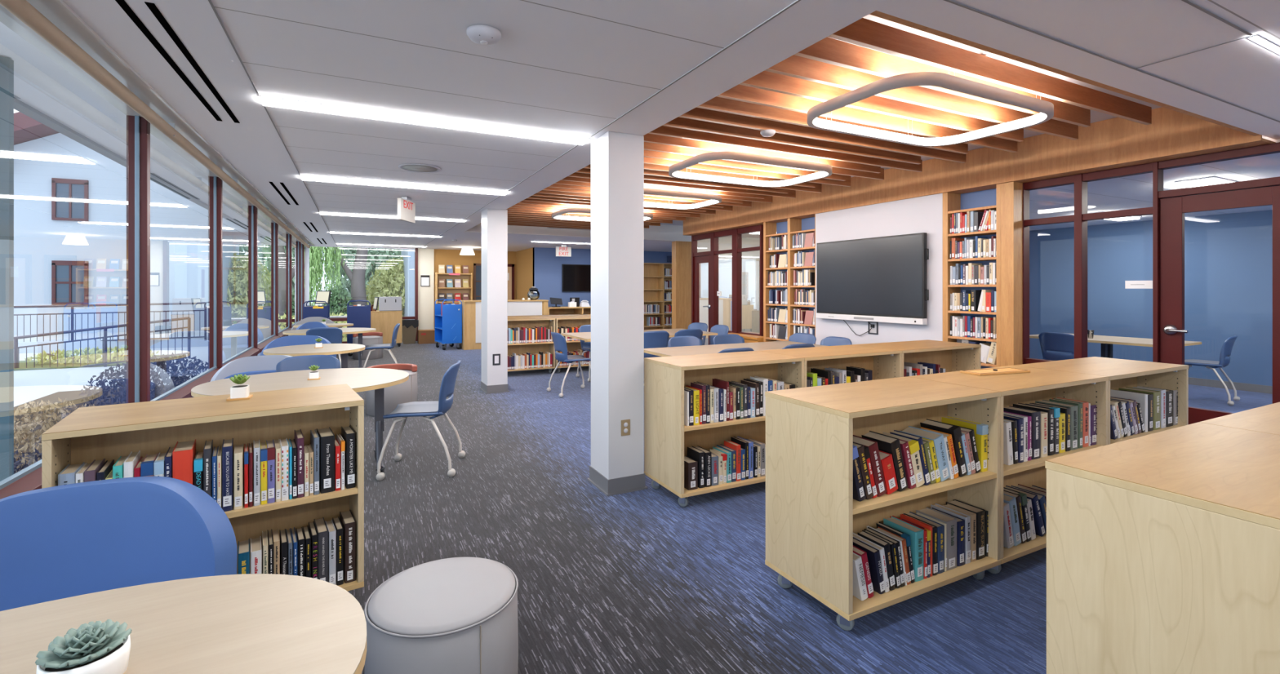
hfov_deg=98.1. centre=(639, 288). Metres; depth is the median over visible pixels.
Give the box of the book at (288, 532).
[285,528,292,575]
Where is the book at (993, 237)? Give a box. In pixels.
[991,235,995,257]
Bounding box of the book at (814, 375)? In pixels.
[806,371,817,386]
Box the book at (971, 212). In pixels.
[970,211,982,231]
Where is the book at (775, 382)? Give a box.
[761,377,777,391]
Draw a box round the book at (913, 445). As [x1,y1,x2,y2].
[881,431,924,487]
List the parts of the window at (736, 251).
rail, rail, rail, rail, rail, rail, rail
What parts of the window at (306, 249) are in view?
head rail, sill rail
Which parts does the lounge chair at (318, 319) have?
backrest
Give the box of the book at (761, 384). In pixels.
[743,378,763,416]
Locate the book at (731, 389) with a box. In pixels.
[728,386,736,420]
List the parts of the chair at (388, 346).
leg, seat, leg, backrest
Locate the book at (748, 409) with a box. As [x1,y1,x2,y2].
[746,386,751,417]
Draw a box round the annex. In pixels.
[401,248,414,319]
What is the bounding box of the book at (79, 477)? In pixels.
[75,462,90,483]
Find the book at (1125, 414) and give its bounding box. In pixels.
[1120,401,1130,436]
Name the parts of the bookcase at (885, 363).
panel, panel, panel, panel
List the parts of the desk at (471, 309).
panel, panel, post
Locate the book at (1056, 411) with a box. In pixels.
[1026,403,1060,454]
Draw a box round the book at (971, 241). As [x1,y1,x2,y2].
[969,240,974,257]
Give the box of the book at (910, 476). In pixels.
[899,439,915,488]
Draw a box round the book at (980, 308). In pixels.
[977,291,983,311]
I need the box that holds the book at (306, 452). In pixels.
[304,444,308,497]
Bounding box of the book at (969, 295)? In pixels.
[968,293,970,311]
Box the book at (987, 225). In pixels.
[985,211,991,231]
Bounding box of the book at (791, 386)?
[783,382,795,389]
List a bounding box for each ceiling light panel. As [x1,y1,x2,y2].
[1087,211,1142,221]
[1174,176,1238,187]
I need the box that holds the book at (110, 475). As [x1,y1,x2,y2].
[105,469,112,479]
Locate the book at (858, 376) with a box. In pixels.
[856,374,860,382]
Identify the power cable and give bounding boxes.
[843,320,871,336]
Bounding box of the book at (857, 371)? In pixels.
[846,366,865,381]
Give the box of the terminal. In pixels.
[569,297,579,306]
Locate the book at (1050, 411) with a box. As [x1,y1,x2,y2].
[1013,403,1053,455]
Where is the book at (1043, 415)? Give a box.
[1040,411,1047,457]
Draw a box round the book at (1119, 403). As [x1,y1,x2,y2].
[1110,400,1127,437]
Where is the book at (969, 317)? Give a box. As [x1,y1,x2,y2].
[967,315,980,337]
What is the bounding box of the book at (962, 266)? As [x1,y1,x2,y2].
[960,265,963,284]
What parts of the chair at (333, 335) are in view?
backrest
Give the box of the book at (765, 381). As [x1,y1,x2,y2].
[750,376,768,416]
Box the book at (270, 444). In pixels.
[266,439,275,503]
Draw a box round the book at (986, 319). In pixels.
[985,317,993,338]
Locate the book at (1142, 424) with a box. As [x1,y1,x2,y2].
[1136,403,1145,432]
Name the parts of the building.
pane, pane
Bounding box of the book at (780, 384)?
[767,377,783,390]
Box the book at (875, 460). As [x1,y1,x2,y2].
[853,435,886,497]
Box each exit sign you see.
[397,196,415,223]
[555,244,571,257]
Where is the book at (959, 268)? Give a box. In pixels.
[958,267,960,284]
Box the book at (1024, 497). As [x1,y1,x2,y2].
[1003,487,1031,542]
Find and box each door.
[507,264,514,299]
[693,255,710,345]
[697,236,759,345]
[1160,185,1279,424]
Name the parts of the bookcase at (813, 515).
panel, panel, panel, panel, shelf, panel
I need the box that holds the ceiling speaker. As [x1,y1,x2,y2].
[398,163,440,173]
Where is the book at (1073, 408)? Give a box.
[1035,400,1077,450]
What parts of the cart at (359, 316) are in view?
handle, panel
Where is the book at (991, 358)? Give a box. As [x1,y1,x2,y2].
[986,342,995,364]
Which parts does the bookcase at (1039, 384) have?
panel, panel, panel, panel, shelf, panel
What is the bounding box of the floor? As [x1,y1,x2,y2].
[347,337,1272,673]
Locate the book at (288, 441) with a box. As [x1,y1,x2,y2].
[287,439,292,499]
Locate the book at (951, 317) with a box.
[950,315,952,336]
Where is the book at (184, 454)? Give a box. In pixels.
[172,439,195,485]
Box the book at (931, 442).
[922,437,940,483]
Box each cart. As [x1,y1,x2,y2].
[302,300,329,319]
[346,299,370,355]
[435,298,462,350]
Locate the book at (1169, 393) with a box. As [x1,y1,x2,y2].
[1145,386,1173,426]
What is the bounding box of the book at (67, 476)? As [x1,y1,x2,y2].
[57,462,84,485]
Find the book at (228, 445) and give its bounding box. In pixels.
[222,438,233,511]
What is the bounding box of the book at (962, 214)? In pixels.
[960,212,967,233]
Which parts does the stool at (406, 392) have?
seat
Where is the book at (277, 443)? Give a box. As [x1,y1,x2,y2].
[274,439,280,502]
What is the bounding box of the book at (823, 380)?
[817,376,825,386]
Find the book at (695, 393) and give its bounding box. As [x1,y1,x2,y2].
[684,386,699,425]
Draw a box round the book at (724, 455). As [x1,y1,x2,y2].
[710,448,727,484]
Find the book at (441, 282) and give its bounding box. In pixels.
[438,279,444,287]
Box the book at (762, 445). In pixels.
[746,438,764,476]
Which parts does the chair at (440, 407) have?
leg, leg, seat, leg, backrest, leg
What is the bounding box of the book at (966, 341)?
[961,339,977,343]
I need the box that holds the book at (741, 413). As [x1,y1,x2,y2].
[728,383,743,419]
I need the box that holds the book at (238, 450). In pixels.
[234,444,243,510]
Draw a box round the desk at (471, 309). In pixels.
[458,299,548,350]
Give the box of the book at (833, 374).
[831,371,835,384]
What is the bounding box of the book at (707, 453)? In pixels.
[693,445,711,487]
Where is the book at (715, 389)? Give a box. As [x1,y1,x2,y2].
[710,386,718,422]
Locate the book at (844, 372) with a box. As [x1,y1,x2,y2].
[824,367,846,383]
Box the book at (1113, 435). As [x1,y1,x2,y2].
[1110,404,1117,439]
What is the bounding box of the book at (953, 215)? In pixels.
[951,213,954,234]
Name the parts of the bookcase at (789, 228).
panel, shelf, shelf, shelf, shelf, shelf, shelf, shelf, panel, panel, shelf, shelf, shelf, shelf, shelf, shelf, panel, panel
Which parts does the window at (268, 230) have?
pane, sill rail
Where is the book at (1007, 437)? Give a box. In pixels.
[1003,420,1013,465]
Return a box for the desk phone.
[579,300,590,306]
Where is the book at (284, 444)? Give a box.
[280,438,288,501]
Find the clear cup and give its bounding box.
[1087,329,1094,338]
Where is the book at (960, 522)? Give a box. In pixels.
[931,507,964,566]
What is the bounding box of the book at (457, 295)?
[454,293,461,302]
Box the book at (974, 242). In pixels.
[973,240,975,257]
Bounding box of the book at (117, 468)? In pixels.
[112,456,127,479]
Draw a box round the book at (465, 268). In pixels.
[462,265,468,273]
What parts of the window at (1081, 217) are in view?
rail, rail, rail, rail, rail, rail, rail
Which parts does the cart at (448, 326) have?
panel, handle, panel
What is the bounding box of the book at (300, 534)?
[295,527,304,577]
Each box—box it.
[378,297,401,311]
[417,329,437,344]
[568,301,576,306]
[666,255,671,262]
[867,321,878,334]
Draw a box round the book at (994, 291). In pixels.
[994,291,995,312]
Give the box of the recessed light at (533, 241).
[531,240,591,244]
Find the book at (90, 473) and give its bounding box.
[84,458,105,482]
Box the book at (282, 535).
[279,528,287,574]
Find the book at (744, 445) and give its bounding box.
[730,436,748,479]
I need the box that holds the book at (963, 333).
[962,315,964,337]
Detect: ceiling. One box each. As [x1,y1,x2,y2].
[0,0,337,246]
[420,0,1279,252]
[660,220,683,226]
[727,233,759,238]
[827,14,1161,177]
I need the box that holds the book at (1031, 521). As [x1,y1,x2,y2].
[1026,498,1035,540]
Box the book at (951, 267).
[950,266,955,284]
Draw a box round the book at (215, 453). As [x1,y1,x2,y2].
[212,446,218,502]
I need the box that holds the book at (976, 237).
[975,235,987,257]
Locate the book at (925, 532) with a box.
[889,515,927,578]
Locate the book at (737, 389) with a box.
[728,385,739,419]
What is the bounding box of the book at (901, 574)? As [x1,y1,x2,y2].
[864,527,905,586]
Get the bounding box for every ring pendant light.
[551,205,653,221]
[644,188,721,209]
[668,146,831,187]
[807,40,1053,146]
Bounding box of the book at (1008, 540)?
[1003,502,1014,548]
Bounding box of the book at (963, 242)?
[962,240,964,258]
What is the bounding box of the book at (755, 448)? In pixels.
[753,445,757,477]
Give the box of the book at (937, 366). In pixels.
[935,364,940,373]
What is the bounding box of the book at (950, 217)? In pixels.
[950,217,951,234]
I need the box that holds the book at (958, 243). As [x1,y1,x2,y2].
[957,242,959,258]
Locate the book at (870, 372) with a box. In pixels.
[865,369,872,380]
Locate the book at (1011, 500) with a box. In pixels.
[1003,493,1021,546]
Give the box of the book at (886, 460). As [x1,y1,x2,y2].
[879,450,897,494]
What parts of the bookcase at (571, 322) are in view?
panel, panel, panel, panel, shelf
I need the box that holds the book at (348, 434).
[341,425,355,488]
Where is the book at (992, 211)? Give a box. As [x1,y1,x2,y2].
[991,210,995,230]
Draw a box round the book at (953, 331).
[951,315,963,336]
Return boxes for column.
[480,208,509,394]
[587,131,647,496]
[1000,182,1015,366]
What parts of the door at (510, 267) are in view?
panel, frame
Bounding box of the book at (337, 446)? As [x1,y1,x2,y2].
[334,438,340,490]
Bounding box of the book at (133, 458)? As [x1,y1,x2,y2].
[123,450,140,478]
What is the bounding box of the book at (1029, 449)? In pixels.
[1003,411,1031,460]
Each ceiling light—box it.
[257,94,591,145]
[299,175,509,195]
[319,212,466,222]
[328,231,441,237]
[336,243,426,247]
[1244,33,1279,56]
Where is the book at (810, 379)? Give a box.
[806,376,812,386]
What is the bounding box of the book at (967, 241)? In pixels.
[966,240,969,258]
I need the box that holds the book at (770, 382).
[768,379,773,391]
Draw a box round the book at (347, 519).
[339,509,355,583]
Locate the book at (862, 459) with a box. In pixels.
[853,442,873,499]
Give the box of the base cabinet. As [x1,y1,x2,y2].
[370,311,402,346]
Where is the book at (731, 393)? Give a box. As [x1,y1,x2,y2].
[728,391,733,420]
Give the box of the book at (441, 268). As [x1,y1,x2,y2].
[438,265,444,273]
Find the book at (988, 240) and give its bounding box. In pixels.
[986,239,989,257]
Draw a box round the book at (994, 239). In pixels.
[993,238,995,257]
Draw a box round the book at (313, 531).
[308,521,317,579]
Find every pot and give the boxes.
[35,635,130,673]
[230,385,248,398]
[309,371,319,378]
[315,342,322,347]
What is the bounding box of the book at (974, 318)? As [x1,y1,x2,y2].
[973,317,975,337]
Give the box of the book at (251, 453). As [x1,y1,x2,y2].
[248,443,253,506]
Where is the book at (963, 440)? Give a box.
[960,433,971,475]
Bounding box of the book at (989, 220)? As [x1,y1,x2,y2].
[988,213,991,230]
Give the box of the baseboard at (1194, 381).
[1188,377,1272,394]
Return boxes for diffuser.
[554,215,650,221]
[644,200,718,208]
[672,171,827,186]
[813,112,1046,145]
[1106,216,1139,221]
[1249,35,1279,53]
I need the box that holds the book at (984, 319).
[982,318,985,338]
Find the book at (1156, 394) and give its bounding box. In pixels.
[1118,386,1160,430]
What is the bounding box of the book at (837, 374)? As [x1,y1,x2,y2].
[825,369,842,383]
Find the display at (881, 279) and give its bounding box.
[815,232,928,324]
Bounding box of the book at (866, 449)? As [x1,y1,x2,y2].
[863,445,877,497]
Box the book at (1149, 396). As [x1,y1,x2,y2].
[1120,390,1152,431]
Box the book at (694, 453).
[687,446,704,488]
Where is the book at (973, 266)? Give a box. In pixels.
[971,265,978,284]
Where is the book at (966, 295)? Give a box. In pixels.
[965,293,968,311]
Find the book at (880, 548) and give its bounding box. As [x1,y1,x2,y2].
[853,533,889,592]
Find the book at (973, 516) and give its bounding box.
[942,503,976,561]
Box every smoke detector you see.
[466,24,501,45]
[760,129,775,137]
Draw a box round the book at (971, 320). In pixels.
[970,319,973,337]
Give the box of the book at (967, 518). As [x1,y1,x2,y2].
[930,503,970,564]
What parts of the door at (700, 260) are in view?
rail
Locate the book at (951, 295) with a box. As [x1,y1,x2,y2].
[950,293,952,311]
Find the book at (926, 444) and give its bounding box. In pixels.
[922,440,935,484]
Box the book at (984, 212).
[977,209,988,231]
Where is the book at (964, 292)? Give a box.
[962,290,970,311]
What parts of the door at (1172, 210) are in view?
lever handle, rail, rail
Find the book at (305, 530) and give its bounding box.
[302,525,311,577]
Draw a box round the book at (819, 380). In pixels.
[817,377,821,386]
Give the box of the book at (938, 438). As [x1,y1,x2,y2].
[899,426,950,481]
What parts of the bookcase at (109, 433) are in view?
panel, panel, panel, shelf, panel, panel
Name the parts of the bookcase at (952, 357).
panel, panel, panel, panel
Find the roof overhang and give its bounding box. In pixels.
[0,22,171,184]
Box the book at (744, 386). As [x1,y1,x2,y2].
[728,381,747,418]
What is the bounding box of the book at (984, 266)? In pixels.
[983,265,989,284]
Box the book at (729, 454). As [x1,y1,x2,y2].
[712,445,731,483]
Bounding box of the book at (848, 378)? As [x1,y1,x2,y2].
[846,376,850,382]
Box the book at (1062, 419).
[1058,413,1065,453]
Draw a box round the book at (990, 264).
[989,262,992,284]
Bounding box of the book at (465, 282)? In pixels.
[462,279,468,287]
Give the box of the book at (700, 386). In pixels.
[690,382,706,424]
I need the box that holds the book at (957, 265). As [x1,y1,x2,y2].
[955,263,968,284]
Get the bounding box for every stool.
[352,332,382,359]
[364,556,518,673]
[365,363,417,416]
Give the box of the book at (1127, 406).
[1110,398,1134,435]
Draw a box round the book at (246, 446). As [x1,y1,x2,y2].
[244,443,248,507]
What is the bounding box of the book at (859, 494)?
[853,445,866,501]
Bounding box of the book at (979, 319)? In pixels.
[977,317,981,337]
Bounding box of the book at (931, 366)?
[917,362,935,373]
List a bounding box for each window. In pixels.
[0,115,150,499]
[150,141,222,401]
[222,182,259,366]
[257,210,279,355]
[278,226,292,337]
[292,236,301,327]
[301,244,304,319]
[304,244,417,343]
[473,263,481,300]
[691,224,763,336]
[1022,142,1279,364]
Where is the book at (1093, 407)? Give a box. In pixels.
[1090,404,1096,445]
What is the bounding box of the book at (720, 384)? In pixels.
[712,378,728,421]
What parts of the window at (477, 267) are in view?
frame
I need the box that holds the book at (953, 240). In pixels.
[951,238,964,258]
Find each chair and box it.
[0,475,237,611]
[209,355,291,382]
[260,335,336,358]
[275,355,340,372]
[288,316,337,359]
[295,321,328,329]
[306,327,342,368]
[363,323,399,368]
[376,360,465,480]
[546,332,591,397]
[575,324,591,382]
[644,330,669,358]
[667,336,702,346]
[674,328,702,340]
[688,322,707,345]
[709,324,728,345]
[712,333,744,344]
[717,347,754,353]
[782,343,814,349]
[788,333,816,344]
[820,336,852,346]
[1038,332,1074,360]
[1184,335,1239,405]
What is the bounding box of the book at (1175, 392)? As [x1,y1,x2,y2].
[1147,386,1177,425]
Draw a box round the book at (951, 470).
[943,435,954,479]
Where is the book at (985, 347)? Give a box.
[979,342,991,363]
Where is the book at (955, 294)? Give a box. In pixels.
[954,293,957,311]
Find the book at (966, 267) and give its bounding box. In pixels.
[965,266,968,284]
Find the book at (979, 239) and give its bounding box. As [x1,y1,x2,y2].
[977,238,986,257]
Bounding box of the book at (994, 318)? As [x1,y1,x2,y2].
[993,317,995,339]
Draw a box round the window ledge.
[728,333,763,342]
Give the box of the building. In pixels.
[13,111,173,335]
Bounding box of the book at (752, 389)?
[750,386,755,417]
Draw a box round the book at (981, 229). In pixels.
[980,210,988,231]
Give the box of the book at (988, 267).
[986,266,989,284]
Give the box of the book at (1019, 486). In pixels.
[1016,484,1046,502]
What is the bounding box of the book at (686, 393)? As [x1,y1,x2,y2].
[684,390,688,426]
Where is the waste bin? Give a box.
[402,320,418,344]
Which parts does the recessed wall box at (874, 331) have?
plate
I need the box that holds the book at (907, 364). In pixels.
[903,362,922,375]
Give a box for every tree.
[309,246,346,306]
[323,247,401,297]
[334,247,368,305]
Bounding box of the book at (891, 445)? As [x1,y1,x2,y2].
[861,431,907,491]
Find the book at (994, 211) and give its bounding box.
[994,211,995,230]
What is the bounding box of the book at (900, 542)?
[866,525,906,585]
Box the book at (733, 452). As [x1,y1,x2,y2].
[716,444,736,482]
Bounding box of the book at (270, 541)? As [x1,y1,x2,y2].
[267,528,273,573]
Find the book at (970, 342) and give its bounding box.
[968,340,986,344]
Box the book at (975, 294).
[970,289,982,311]
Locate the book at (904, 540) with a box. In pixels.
[875,526,911,585]
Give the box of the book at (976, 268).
[974,266,978,284]
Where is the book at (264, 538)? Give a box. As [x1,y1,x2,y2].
[262,530,267,573]
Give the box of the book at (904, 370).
[903,368,906,377]
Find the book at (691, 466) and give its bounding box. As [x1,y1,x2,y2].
[684,455,697,490]
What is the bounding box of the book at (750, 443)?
[736,435,753,479]
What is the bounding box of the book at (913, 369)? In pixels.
[911,368,919,375]
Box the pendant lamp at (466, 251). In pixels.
[459,247,475,255]
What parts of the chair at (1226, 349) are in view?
seat, leg, backrest, leg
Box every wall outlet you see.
[493,354,500,365]
[621,419,630,435]
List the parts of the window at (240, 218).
sill rail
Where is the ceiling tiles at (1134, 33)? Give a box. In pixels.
[950,0,1279,121]
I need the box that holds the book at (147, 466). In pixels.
[140,453,158,476]
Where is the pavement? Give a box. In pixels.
[13,311,333,407]
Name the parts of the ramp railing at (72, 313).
post, rail, rail, rail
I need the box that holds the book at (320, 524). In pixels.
[314,517,328,582]
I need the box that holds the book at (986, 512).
[953,499,988,556]
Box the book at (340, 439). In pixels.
[336,434,345,489]
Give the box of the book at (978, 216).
[973,212,983,231]
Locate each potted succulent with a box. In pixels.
[34,619,132,673]
[226,373,253,400]
[307,364,320,380]
[314,337,323,348]
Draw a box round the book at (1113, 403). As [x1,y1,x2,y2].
[1110,400,1124,438]
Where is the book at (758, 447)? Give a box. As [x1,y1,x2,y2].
[753,444,760,477]
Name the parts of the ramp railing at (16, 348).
post, rail, rail, post, rail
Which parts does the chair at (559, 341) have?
leg, backrest, leg, seat, leg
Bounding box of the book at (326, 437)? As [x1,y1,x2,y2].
[316,426,334,493]
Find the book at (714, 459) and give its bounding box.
[711,453,718,485]
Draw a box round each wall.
[17,336,173,353]
[434,248,515,329]
[463,223,691,328]
[515,248,534,299]
[533,247,671,306]
[815,193,942,345]
[1015,182,1022,364]
[1029,209,1272,386]
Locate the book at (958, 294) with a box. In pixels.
[957,293,959,311]
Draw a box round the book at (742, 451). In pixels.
[740,447,745,479]
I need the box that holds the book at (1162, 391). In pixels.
[1133,386,1165,428]
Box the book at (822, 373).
[810,368,831,385]
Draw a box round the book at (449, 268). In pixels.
[446,265,453,273]
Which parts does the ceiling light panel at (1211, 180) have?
frame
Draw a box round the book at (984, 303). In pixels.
[982,289,995,311]
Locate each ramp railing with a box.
[13,302,173,342]
[13,318,173,368]
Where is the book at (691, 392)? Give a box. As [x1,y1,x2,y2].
[684,387,693,426]
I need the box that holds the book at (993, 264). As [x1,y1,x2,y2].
[992,262,995,284]
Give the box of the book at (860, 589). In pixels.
[853,552,867,600]
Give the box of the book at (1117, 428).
[1111,405,1120,438]
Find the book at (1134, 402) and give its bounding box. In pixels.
[1110,396,1142,433]
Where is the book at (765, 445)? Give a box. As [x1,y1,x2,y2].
[764,444,765,475]
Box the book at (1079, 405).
[1048,398,1082,448]
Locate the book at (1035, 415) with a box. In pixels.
[1003,405,1040,459]
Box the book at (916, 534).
[883,516,923,582]
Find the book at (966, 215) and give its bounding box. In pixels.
[964,214,967,232]
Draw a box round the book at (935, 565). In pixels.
[904,513,937,575]
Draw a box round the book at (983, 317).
[981,316,991,338]
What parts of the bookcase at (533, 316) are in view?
panel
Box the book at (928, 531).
[902,519,930,577]
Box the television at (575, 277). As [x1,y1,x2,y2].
[561,264,591,291]
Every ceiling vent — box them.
[115,0,239,123]
[269,182,298,205]
[302,222,317,231]
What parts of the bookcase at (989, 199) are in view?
panel, shelf, shelf, shelf, shelf, shelf, shelf, panel, shelf, panel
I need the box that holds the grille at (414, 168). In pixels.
[402,164,437,172]
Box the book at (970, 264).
[968,262,982,284]
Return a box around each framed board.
[315,290,331,304]
[373,297,378,310]
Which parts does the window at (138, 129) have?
sill rail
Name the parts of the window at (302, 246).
pane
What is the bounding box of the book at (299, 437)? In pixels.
[294,429,304,497]
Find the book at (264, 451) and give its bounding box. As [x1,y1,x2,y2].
[260,441,267,505]
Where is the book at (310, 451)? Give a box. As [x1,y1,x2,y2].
[306,444,313,495]
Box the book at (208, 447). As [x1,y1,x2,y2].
[203,440,213,497]
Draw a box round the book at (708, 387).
[694,382,710,423]
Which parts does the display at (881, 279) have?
button panel, handle, handle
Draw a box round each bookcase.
[41,383,364,594]
[435,272,472,303]
[507,315,543,318]
[507,316,555,373]
[536,314,591,317]
[546,315,591,373]
[644,262,671,329]
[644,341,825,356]
[644,351,804,506]
[760,344,902,387]
[763,213,815,342]
[764,376,1000,631]
[851,339,981,377]
[906,365,1108,573]
[942,183,1000,368]
[1013,356,1188,444]
[1044,422,1279,673]
[1199,402,1279,435]
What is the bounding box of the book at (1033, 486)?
[1031,484,1046,492]
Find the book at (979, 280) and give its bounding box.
[977,265,983,284]
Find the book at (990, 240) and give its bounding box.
[988,239,991,257]
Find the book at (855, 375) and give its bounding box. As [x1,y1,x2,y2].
[853,374,857,382]
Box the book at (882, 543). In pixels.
[857,530,895,591]
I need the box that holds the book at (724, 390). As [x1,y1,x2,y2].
[716,386,726,421]
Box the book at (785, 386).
[783,383,789,389]
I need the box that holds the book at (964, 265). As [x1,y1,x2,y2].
[963,264,968,284]
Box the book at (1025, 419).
[1003,412,1028,462]
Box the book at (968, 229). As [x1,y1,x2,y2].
[966,211,970,232]
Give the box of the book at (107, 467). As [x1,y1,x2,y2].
[96,459,114,480]
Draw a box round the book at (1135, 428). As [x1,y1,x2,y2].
[1128,402,1137,434]
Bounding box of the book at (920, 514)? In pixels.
[916,512,946,571]
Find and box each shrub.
[13,397,95,471]
[13,448,41,474]
[23,346,159,364]
[78,353,172,406]
[322,286,353,323]
[329,311,346,341]
[365,256,404,316]
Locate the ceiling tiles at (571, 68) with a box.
[210,0,796,248]
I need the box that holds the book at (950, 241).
[950,240,951,259]
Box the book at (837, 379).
[835,376,839,384]
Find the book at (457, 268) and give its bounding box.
[454,265,461,273]
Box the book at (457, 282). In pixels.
[454,279,461,287]
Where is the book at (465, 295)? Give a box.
[462,293,468,300]
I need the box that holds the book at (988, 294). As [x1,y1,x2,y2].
[986,292,991,311]
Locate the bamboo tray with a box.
[960,368,1030,376]
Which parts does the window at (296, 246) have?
pane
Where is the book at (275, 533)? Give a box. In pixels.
[272,528,279,574]
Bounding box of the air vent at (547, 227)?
[546,226,591,231]
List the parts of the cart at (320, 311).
handle, panel, panel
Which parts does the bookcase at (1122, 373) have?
panel, panel, panel, shelf, panel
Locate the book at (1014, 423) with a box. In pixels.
[1003,417,1017,464]
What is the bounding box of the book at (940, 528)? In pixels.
[903,511,944,573]
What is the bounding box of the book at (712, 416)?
[710,388,714,422]
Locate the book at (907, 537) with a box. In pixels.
[875,522,915,583]
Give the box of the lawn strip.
[13,354,172,370]
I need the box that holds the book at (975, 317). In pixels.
[975,316,982,337]
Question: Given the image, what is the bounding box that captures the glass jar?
[527,286,539,300]
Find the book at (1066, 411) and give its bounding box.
[1033,402,1070,451]
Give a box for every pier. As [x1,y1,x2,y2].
[0,56,13,481]
[417,248,434,329]
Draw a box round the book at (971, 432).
[960,426,980,473]
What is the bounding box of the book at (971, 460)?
[960,430,975,474]
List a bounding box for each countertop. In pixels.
[459,299,548,302]
[547,306,591,308]
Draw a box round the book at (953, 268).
[952,266,955,284]
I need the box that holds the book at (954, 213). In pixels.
[954,213,955,233]
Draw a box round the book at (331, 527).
[324,519,336,585]
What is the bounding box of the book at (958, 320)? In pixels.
[957,319,959,336]
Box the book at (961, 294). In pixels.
[960,293,962,311]
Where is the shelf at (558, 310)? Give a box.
[547,306,591,315]
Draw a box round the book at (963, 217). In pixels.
[962,215,964,232]
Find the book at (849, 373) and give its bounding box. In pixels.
[840,368,853,382]
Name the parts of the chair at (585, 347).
leg, backrest, leg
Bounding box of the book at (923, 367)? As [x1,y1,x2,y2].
[922,366,927,374]
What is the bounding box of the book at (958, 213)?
[958,213,959,233]
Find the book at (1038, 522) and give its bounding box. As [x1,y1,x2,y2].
[1004,485,1045,536]
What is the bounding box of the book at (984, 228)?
[982,209,995,231]
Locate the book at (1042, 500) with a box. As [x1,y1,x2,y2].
[1011,485,1046,533]
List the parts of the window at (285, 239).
sill rail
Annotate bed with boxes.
[13,385,167,467]
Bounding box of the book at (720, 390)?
[711,386,723,422]
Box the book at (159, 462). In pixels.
[154,452,166,476]
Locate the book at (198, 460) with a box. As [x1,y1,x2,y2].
[194,451,203,490]
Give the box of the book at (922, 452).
[889,430,930,485]
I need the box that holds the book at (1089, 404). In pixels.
[1088,403,1090,445]
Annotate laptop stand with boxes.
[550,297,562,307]
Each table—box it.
[0,573,366,673]
[191,368,408,473]
[262,343,364,368]
[282,327,376,368]
[293,323,353,359]
[329,315,346,318]
[560,328,717,341]
[1029,333,1201,358]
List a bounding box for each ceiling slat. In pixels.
[480,222,591,229]
[506,207,685,221]
[507,209,662,221]
[507,211,672,223]
[507,213,650,223]
[507,215,660,226]
[507,217,591,223]
[507,219,648,228]
[507,221,591,226]
[507,222,591,228]
[511,205,675,218]
[514,203,700,217]
[518,200,690,215]
[523,198,715,214]
[527,195,706,211]
[532,193,733,211]
[537,190,724,208]
[542,186,751,207]
[548,183,742,204]
[555,180,772,203]
[560,176,764,199]
[568,172,795,198]
[575,168,788,193]
[583,164,822,192]
[643,133,880,173]
[644,142,884,180]
[644,150,845,181]
[644,156,850,186]
[644,163,815,187]
[647,125,922,172]
[662,117,920,164]
[678,107,965,163]
[696,97,968,154]
[715,84,1017,152]
[738,71,1023,142]
[764,55,1078,140]
[793,36,1090,127]
[828,17,1151,124]
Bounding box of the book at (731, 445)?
[724,440,740,481]
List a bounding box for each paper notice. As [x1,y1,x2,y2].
[716,291,720,296]
[1124,280,1152,288]
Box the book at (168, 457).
[164,447,174,478]
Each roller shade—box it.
[0,0,175,136]
[166,129,238,188]
[231,183,269,214]
[265,211,287,229]
[284,226,299,239]
[297,237,307,245]
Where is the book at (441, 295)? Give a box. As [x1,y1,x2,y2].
[438,293,444,302]
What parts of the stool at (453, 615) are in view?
seat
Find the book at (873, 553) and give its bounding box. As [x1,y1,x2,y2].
[853,537,884,594]
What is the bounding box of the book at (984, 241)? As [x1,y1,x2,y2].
[982,240,986,257]
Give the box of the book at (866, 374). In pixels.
[865,373,868,381]
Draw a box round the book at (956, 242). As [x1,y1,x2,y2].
[955,240,962,258]
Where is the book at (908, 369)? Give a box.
[903,365,911,376]
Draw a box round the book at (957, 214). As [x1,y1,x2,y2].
[955,213,958,233]
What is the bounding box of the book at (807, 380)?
[806,379,809,386]
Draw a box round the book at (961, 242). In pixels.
[960,241,962,258]
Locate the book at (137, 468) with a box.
[133,456,144,477]
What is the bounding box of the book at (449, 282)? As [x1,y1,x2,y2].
[446,279,453,287]
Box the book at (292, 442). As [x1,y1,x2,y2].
[289,439,297,498]
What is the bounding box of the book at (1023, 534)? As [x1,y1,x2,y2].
[1003,489,1026,543]
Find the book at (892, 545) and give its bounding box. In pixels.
[864,528,900,588]
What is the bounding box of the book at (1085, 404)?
[1052,397,1088,447]
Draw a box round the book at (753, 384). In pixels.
[740,379,759,417]
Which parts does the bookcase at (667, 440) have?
panel, panel, panel, shelf, panel, panel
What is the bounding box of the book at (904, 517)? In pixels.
[900,514,932,577]
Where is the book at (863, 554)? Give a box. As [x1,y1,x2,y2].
[853,545,873,598]
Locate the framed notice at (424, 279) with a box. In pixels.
[420,275,429,286]
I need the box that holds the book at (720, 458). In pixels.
[710,450,722,484]
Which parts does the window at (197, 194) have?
sill rail, pane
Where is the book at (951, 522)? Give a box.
[915,506,956,570]
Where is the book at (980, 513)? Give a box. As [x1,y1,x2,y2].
[946,499,985,559]
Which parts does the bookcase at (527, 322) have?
panel, panel, shelf, panel, panel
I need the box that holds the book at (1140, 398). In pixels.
[1110,389,1147,432]
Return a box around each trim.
[13,97,171,191]
[55,0,315,246]
[208,0,336,244]
[419,0,800,248]
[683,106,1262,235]
[687,137,1275,235]
[869,10,1261,136]
[924,45,992,70]
[943,0,1279,122]
[1136,35,1248,68]
[1181,0,1253,35]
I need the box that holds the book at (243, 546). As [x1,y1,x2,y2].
[238,538,249,574]
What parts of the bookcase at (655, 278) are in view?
panel, shelf, shelf, shelf, shelf, shelf, panel, panel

